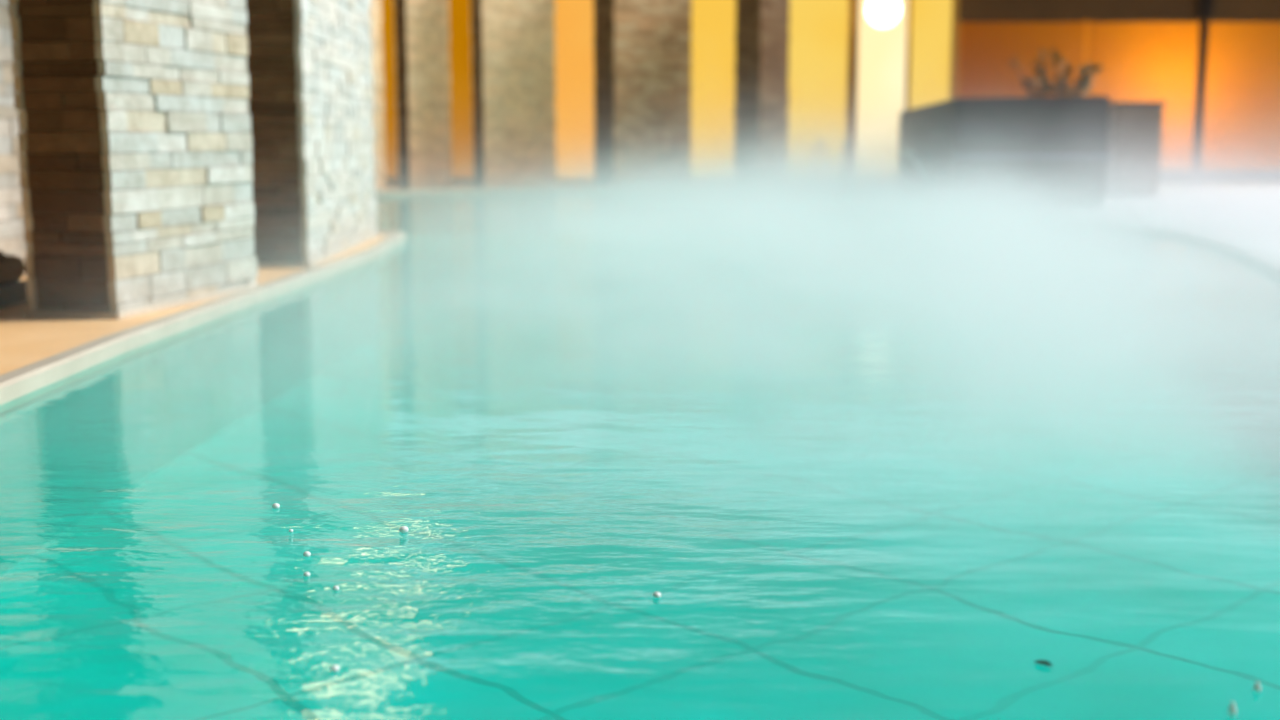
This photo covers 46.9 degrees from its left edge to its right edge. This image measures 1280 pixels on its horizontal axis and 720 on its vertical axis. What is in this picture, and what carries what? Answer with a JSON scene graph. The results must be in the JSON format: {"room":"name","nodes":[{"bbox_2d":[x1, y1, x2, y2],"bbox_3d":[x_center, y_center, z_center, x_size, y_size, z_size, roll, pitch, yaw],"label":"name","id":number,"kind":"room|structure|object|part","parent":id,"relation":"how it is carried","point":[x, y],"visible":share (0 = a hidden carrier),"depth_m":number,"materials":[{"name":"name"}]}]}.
{"room":"spa","nodes":[
{"label":"spa","id":0,"kind":"room"},
{"bbox_2d":[0,0,30,274],"bbox_3d":[-4.400,-2.259,9.518,0.422,3.500,1.730,0,9,0],"label":"wall","id":1,"kind":"structure","parent":0,"point":[12,226],"depth_m":9.83,"materials":[{"name":"stone"}]},
{"bbox_2d":[0,306,1279,719],"bbox_3d":[-0.596,-0.153,11.963,11.808,0.001,28.700,0,9,0],"label":"floor","id":2,"kind":"structure","parent":0,"point":[886,535],"depth_m":5.96,"materials":[{"name":"teal tile"}]},
{"bbox_2d":[0,317,1279,574],"bbox_3d":[-0.596,-0.465,11.916,11.808,0.630,28.700,0,9,0],"label":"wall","id":3,"kind":"structure","parent":0,"point":[75,438],"depth_m":6.85,"materials":[{"name":"teal tile"}]},
{"bbox_2d":[0,232,405,412],"bbox_3d":[-2.381,0.074,6.005,0.275,0.105,16.853,0,9,1],"label":"pool edge","id":4,"kind":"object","parent":3,"relation":"attached to","point":[19,386],"depth_m":7.10,"materials":[{"name":"beige stone"}]},
{"bbox_2d":[376,188,787,234],"bbox_3d":[-2.098,-2.086,20.184,9.403,0.105,12.260,0,9,0],"label":"trim","id":5,"kind":"structure","parent":3,"relation":"attached to","point":[658,190],"depth_m":25.43,"materials":[{"name":"beige stone"}]},
{"bbox_2d":[0,192,1279,625],"bbox_3d":[-0.596,-0.796,11.865,11.808,0.001,28.700,0,9,0],"label":"steam","id":6,"kind":"object","parent":3,"relation":"in","point":[773,263],"visible":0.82,"depth_m":9.73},
{"bbox_2d":[272,503,279,508],"bbox_3d":[-0.987,0.397,4.005,0.020,0.017,0.021,0,9,0],"label":"bead","id":7,"kind":"object","parent":6,"relation":"on","point":[275,505],"visible":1,"depth_m":4.00,"materials":[{"name":"white plastic"}]},
{"bbox_2d":[303,551,310,556],"bbox_3d":[-0.800,0.467,3.548,0.018,0.014,0.018,0,9,0],"label":"bead","id":8,"kind":"object","parent":6,"relation":"on","point":[307,553],"visible":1,"depth_m":3.54,"materials":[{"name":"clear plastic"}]},
{"bbox_2d":[331,665,338,672],"bbox_3d":[-0.576,0.583,2.787,0.016,0.013,0.016,0,9,0],"label":"bead","id":9,"kind":"object","parent":6,"relation":"on","point":[334,669],"visible":1,"depth_m":2.78,"materials":[{"name":"white plastic"}]},
{"bbox_2d":[399,526,408,533],"bbox_3d":[-0.601,0.433,3.763,0.023,0.019,0.024,0,9,0],"label":"bead","id":10,"kind":"object","parent":6,"relation":"on","point":[403,529],"visible":1,"depth_m":3.75,"materials":[{"name":"white plastic"}]},
{"bbox_2d":[653,592,660,598],"bbox_3d":[0.037,0.515,3.233,0.018,0.014,0.018,0,9,0],"label":"bead","id":11,"kind":"object","parent":6,"relation":"on","point":[656,595],"visible":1,"depth_m":3.23,"materials":[{"name":"white plastic"}]},
{"bbox_2d":[900,147,945,212],"bbox_3d":[3.858,-2.438,20.144,0.150,0.899,2.247,0,9,-2],"label":"water jet","id":12,"kind":"object","parent":6,"relation":"in","point":[936,199],"visible":0.98,"depth_m":19.69,"materials":[{"name":"liquid"}]},
{"bbox_2d":[1034,660,1052,666],"bbox_3d":[0.768,0.578,2.813,0.040,0.007,0.021,7,11,40],"label":"floating leaf","id":13,"kind":"object","parent":6,"relation":"on","point":[1042,662],"visible":1,"depth_m":2.81,"materials":[{"name":"teal plant"}]},
{"bbox_2d":[1228,701,1236,717],"bbox_3d":[1.031,0.608,2.570,0.014,0.030,0.014,0,9,0],"label":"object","id":14,"kind":"object","parent":6,"relation":"on","point":[1232,710],"visible":1,"depth_m":2.56,"materials":[{"name":"clear liquid"}]},
{"bbox_2d":[1253,681,1260,692],"bbox_3d":[1.121,0.594,2.681,0.014,0.022,0.014,0,9,0],"label":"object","id":15,"kind":"object","parent":6,"relation":"on","point":[1256,687],"visible":1,"depth_m":2.68,"materials":[{"name":"clear liquid"}]},
{"bbox_2d":[939,209,1279,278],"bbox_3d":[4.440,-0.270,8.321,1.706,0.088,21.574,0,9,1],"label":"trim","id":16,"kind":"structure","parent":3,"relation":"attached to","point":[1266,263],"depth_m":14.74,"materials":[{"name":"stone"}]},
{"bbox_2d":[0,178,1279,374],"bbox_3d":[4.500,-1.398,15.719,27.000,0.070,36.500,0,9,0],"label":"floor","id":17,"kind":"structure","parent":0,"point":[1245,215],"depth_m":16.80,"materials":[{"name":"stone"}]},
{"bbox_2d":[0,250,26,307],"bbox_3d":[-4.190,-0.460,8.265,1.320,0.320,0.580,0,9,0],"label":"bench","id":18,"kind":"object","parent":17,"relation":"on","point":[12,267],"visible":0.91,"depth_m":8.32,"materials":[{"name":"brown wood"}]},
{"bbox_2d":[0,255,25,283],"bbox_3d":[-4.190,-0.494,8.260,1.320,0.150,0.580,0,9,0],"label":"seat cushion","id":19,"kind":"object","parent":18,"relation":"on","point":[12,268],"depth_m":8.34,"materials":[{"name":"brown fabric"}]},
{"bbox_2d":[8,0,259,318],"bbox_3d":[-2.810,-2.105,8.239,0.620,3.620,1.630,2,9,13],"label":"stone pillar","id":20,"kind":"structure","parent":17,"relation":"on","point":[136,184],"depth_m":7.80,"materials":[{"name":"beige stone"}]},
{"bbox_2d":[243,0,378,267],"bbox_3d":[-2.672,-2.686,12.051,0.560,3.620,3.451,0,9,-2],"label":"stone pillar","id":21,"kind":"structure","parent":17,"relation":"on","point":[309,62],"depth_m":10.73,"materials":[{"name":"beige stone"}]},
{"bbox_2d":[370,0,386,190],"bbox_3d":[-4.678,-4.918,25.049,0.412,4.120,0.631,7,11,39],"label":"stone pillar","id":22,"kind":"structure","parent":17,"relation":"on","point":[375,10],"depth_m":25.13,"materials":[{"name":"beige stone"}]},
{"bbox_2d":[393,0,452,189],"bbox_3d":[-3.822,-5.062,25.990,0.467,4.120,1.012,8,12,43],"label":"stone pillar","id":23,"kind":"structure","parent":17,"relation":"on","point":[421,27],"depth_m":25.86,"materials":[{"name":"brown stone"}]},
{"bbox_2d":[470,0,556,189],"bbox_3d":[-2.248,-5.108,26.294,1.493,4.120,0.597,-5,10,-30],"label":"stone pillar","id":24,"kind":"structure","parent":17,"relation":"on","point":[513,81],"depth_m":26.11,"materials":[{"name":"brown stone"}]},
{"bbox_2d":[593,0,691,188],"bbox_3d":[0.049,-5.166,26.676,1.739,4.120,0.803,-6,10,-34],"label":"stone pillar","id":25,"kind":"structure","parent":17,"relation":"on","point":[642,103],"depth_m":26.38,"materials":[{"name":"brown stone"}]},
{"bbox_2d":[733,0,789,187],"bbox_3d":[2.203,-5.170,26.701,0.808,4.120,0.747,-7,11,-39],"label":"stone pillar","id":26,"kind":"structure","parent":17,"relation":"on","point":[761,70],"depth_m":26.52,"materials":[{"name":"brown stone"}]},
{"bbox_2d":[810,139,855,188],"bbox_3d":[3.421,-3.465,26.126,0.804,0.884,0.044,0,9,0],"label":"pool handrail","id":27,"kind":"object","parent":17,"relation":"on","point":[820,140],"visible":1,"depth_m":26.11,"materials":[{"name":"metal"}]},
{"bbox_3d":[3.181,-3.465,26.126,0.324,0.884,0.044,0,9,0],"label":"rail","id":28,"kind":"part","parent":27,"relation":"part of","materials":[{"name":"metal"}]},
{"bbox_3d":[3.661,-3.465,26.126,0.324,0.884,0.044,0,9,0],"label":"rail","id":29,"kind":"part","parent":27,"relation":"part of","materials":[{"name":"metal"}]},
{"bbox_2d":[898,96,1109,209],"bbox_3d":[5.078,-3.184,22.420,2.280,1.442,7.473,1,9,4],"label":"block","id":30,"kind":"object","parent":17,"relation":"on","point":[996,153],"visible":0.83,"depth_m":18.84,"materials":[{"name":"stone"}]},
{"bbox_3d":[4.142,-2.945,21.290,0.561,0.108,0.117,0,9,0],"label":"spout","id":31,"kind":"part","parent":30,"relation":"part of","materials":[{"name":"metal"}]},
{"bbox_2d":[1006,47,1103,96],"bbox_3d":[5.875,-4.024,20.828,1.276,0.769,0.667,-3,9,-18],"label":"leafy shrub","id":32,"kind":"object","parent":30,"relation":"on","point":[1085,80],"visible":0.94,"depth_m":20.79,"materials":[{"name":"green plant"}]},
{"bbox_2d":[1105,102,1165,195],"bbox_3d":[7.797,-3.404,23.809,0.752,1.459,1.560,0,9,0],"label":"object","id":33,"kind":"structure","parent":17,"relation":"on","point":[1134,128],"depth_m":23.08,"materials":[{"name":"stone"}]},
{"bbox_2d":[1191,0,1213,170],"bbox_3d":[11.011,-5.475,28.966,0.270,4.000,0.140,0,9,0],"label":"post","id":34,"kind":"object","parent":17,"relation":"on","point":[1205,7],"visible":1,"depth_m":28.94,"materials":[{"name":"brown metal"}]},
{"bbox_2d":[1159,171,1279,183],"bbox_3d":[12.163,-3.616,29.214,7.298,0.250,0.250,0,9,0],"label":"trim","id":35,"kind":"structure","parent":17,"relation":"on","point":[1166,177],"depth_m":29.09,"materials":[{"name":"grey stone"}]},
{"bbox_2d":[848,0,855,177],"bbox_3d":[4.550,-6.187,33.146,25.900,4.150,0.200,0,9,0],"label":"wall","id":36,"kind":"structure","parent":0,"point":[853,1],"depth_m":33.04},
{"bbox_2d":[950,0,958,99],"bbox_3d":[6.173,-5.777,30.452,0.140,4.150,2.850,0,9,0],"label":"wall partition","id":37,"kind":"structure","parent":0,"point":[955,28],"depth_m":28.97,"materials":[{"name":"paint"}]},
{"bbox_2d":[957,21,1279,169],"bbox_3d":[10.968,-6.003,31.935,9.689,4.150,0.150,0,9,0],"label":"wall","id":38,"kind":"structure","parent":0,"point":[1140,61],"depth_m":31.83,"materials":[{"name":"paint"}]},
{"bbox_2d":[958,0,1279,20],"bbox_3d":[11.018,-7.141,28.884,9.589,0.980,0.180,0,9,0],"label":"wall","id":39,"kind":"structure","parent":0,"point":[1087,10],"depth_m":28.84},
{"bbox_2d":[962,20,1085,21],"bbox_3d":[7.511,-5.209,29.148,2.412,2.980,0.060,0,9,0],"label":"window","id":40,"kind":"structure","parent":39,"relation":"in","point":[962,20],"depth_m":28.90,"materials":[{"name":"clear glass"}]},
{"bbox_2d":[1089,20,1199,170],"bbox_3d":[9.883,-5.209,29.148,2.169,2.980,0.060,0,9,0],"label":"window","id":41,"kind":"structure","parent":39,"relation":"in","point":[1089,20],"depth_m":28.90,"materials":[{"name":"clear glass"}]},
{"bbox_2d":[1201,20,1279,170],"bbox_3d":[11.970,-5.209,29.148,1.683,2.980,0.060,0,9,0],"label":"window","id":42,"kind":"structure","parent":39,"relation":"in","point":[1209,20],"depth_m":28.90,"materials":[{"name":"clear glass"}]},
{"bbox_3d":[4.550,-7.949,30.400,25.900,0.160,5.100,0,9,0],"label":"ceiling","id":43,"kind":"structure","parent":0,"visible":0},
{"bbox_2d":[866,0,900,26],"bbox_3d":[4.667,-6.960,28.274,0.660,1.154,0.660,0,9,0],"label":"pendant lamp","id":44,"kind":"object","parent":43,"relation":"hanging from","point":[881,13],"visible":1,"depth_m":28.08,"materials":[{"name":"white glass"}]},
{"bbox_3d":[-5.413,-5.567,29.205,23.232,4.110,0.280,0,9,0],"label":"wall","id":45,"kind":"structure","parent":0,"visible":0},
{"bbox_2d":[380,0,398,180],"bbox_3d":[-5.109,-5.496,29.104,0.769,3.920,0.100,0,9,0],"label":"window","id":46,"kind":"structure","parent":45,"relation":"in","point":[387,11],"depth_m":29.12,"materials":[{"name":"orange glass"}]},
{"bbox_3d":[-5.109,-5.496,29.104,0.769,3.920,0.100,0,9,0],"label":"frame","id":47,"kind":"part","parent":46,"relation":"part of","materials":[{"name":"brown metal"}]},
{"bbox_2d":[449,0,473,180],"bbox_3d":[-3.669,-5.496,29.104,0.890,3.920,0.100,0,9,0],"label":"window","id":48,"kind":"structure","parent":45,"relation":"in","point":[460,39],"depth_m":29.12,"materials":[{"name":"orange glass"}]},
{"bbox_3d":[-3.669,-5.496,29.104,0.890,3.920,0.100,0,9,0],"label":"frame","id":49,"kind":"part","parent":48,"relation":"part of","materials":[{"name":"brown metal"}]},
{"bbox_2d":[554,0,595,180],"bbox_3d":[-1.328,-5.496,29.104,1.194,3.920,0.100,0,9,0],"label":"window","id":50,"kind":"structure","parent":45,"relation":"in","point":[574,35],"depth_m":29.12,"materials":[{"name":"orange glass"}]},
{"bbox_3d":[-1.328,-5.496,29.104,1.194,3.920,0.100,0,9,0],"label":"frame","id":51,"kind":"part","parent":50,"relation":"part of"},
{"bbox_2d":[689,0,736,180],"bbox_3d":[1.439,-5.496,29.104,1.296,3.920,0.100,0,9,0],"label":"wall panel","id":52,"kind":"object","parent":45,"relation":"in","point":[713,22],"depth_m":29.12,"materials":[{"name":"yellow paint"}]},
{"bbox_3d":[1.439,-5.496,29.104,1.296,3.920,0.100,0,9,0],"label":"frame","id":53,"kind":"part","parent":52,"relation":"part of","materials":[{"name":"white"}]},
{"bbox_2d":[785,0,851,180],"bbox_3d":[3.426,-5.496,29.104,1.417,3.920,0.100,0,9,0],"label":"wall panel","id":54,"kind":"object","parent":45,"relation":"in","point":[818,81],"depth_m":29.11,"materials":[{"name":"yellow paint"}]},
{"bbox_2d":[852,0,910,180],"bbox_3d":[4.754,-5.496,29.104,1.053,3.900,0.100,0,9,0],"label":"wall panel","id":55,"kind":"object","parent":45,"relation":"in","point":[881,69],"depth_m":29.12,"materials":[{"name":"beige paint"}]},
{"bbox_2d":[907,0,954,109],"bbox_3d":[5.707,-5.496,29.104,0.891,3.900,0.100,0,9,0],"label":"window","id":56,"kind":"structure","parent":45,"relation":"in","point":[930,36],"depth_m":29.00,"materials":[{"name":"yellow glass"}]}
]}

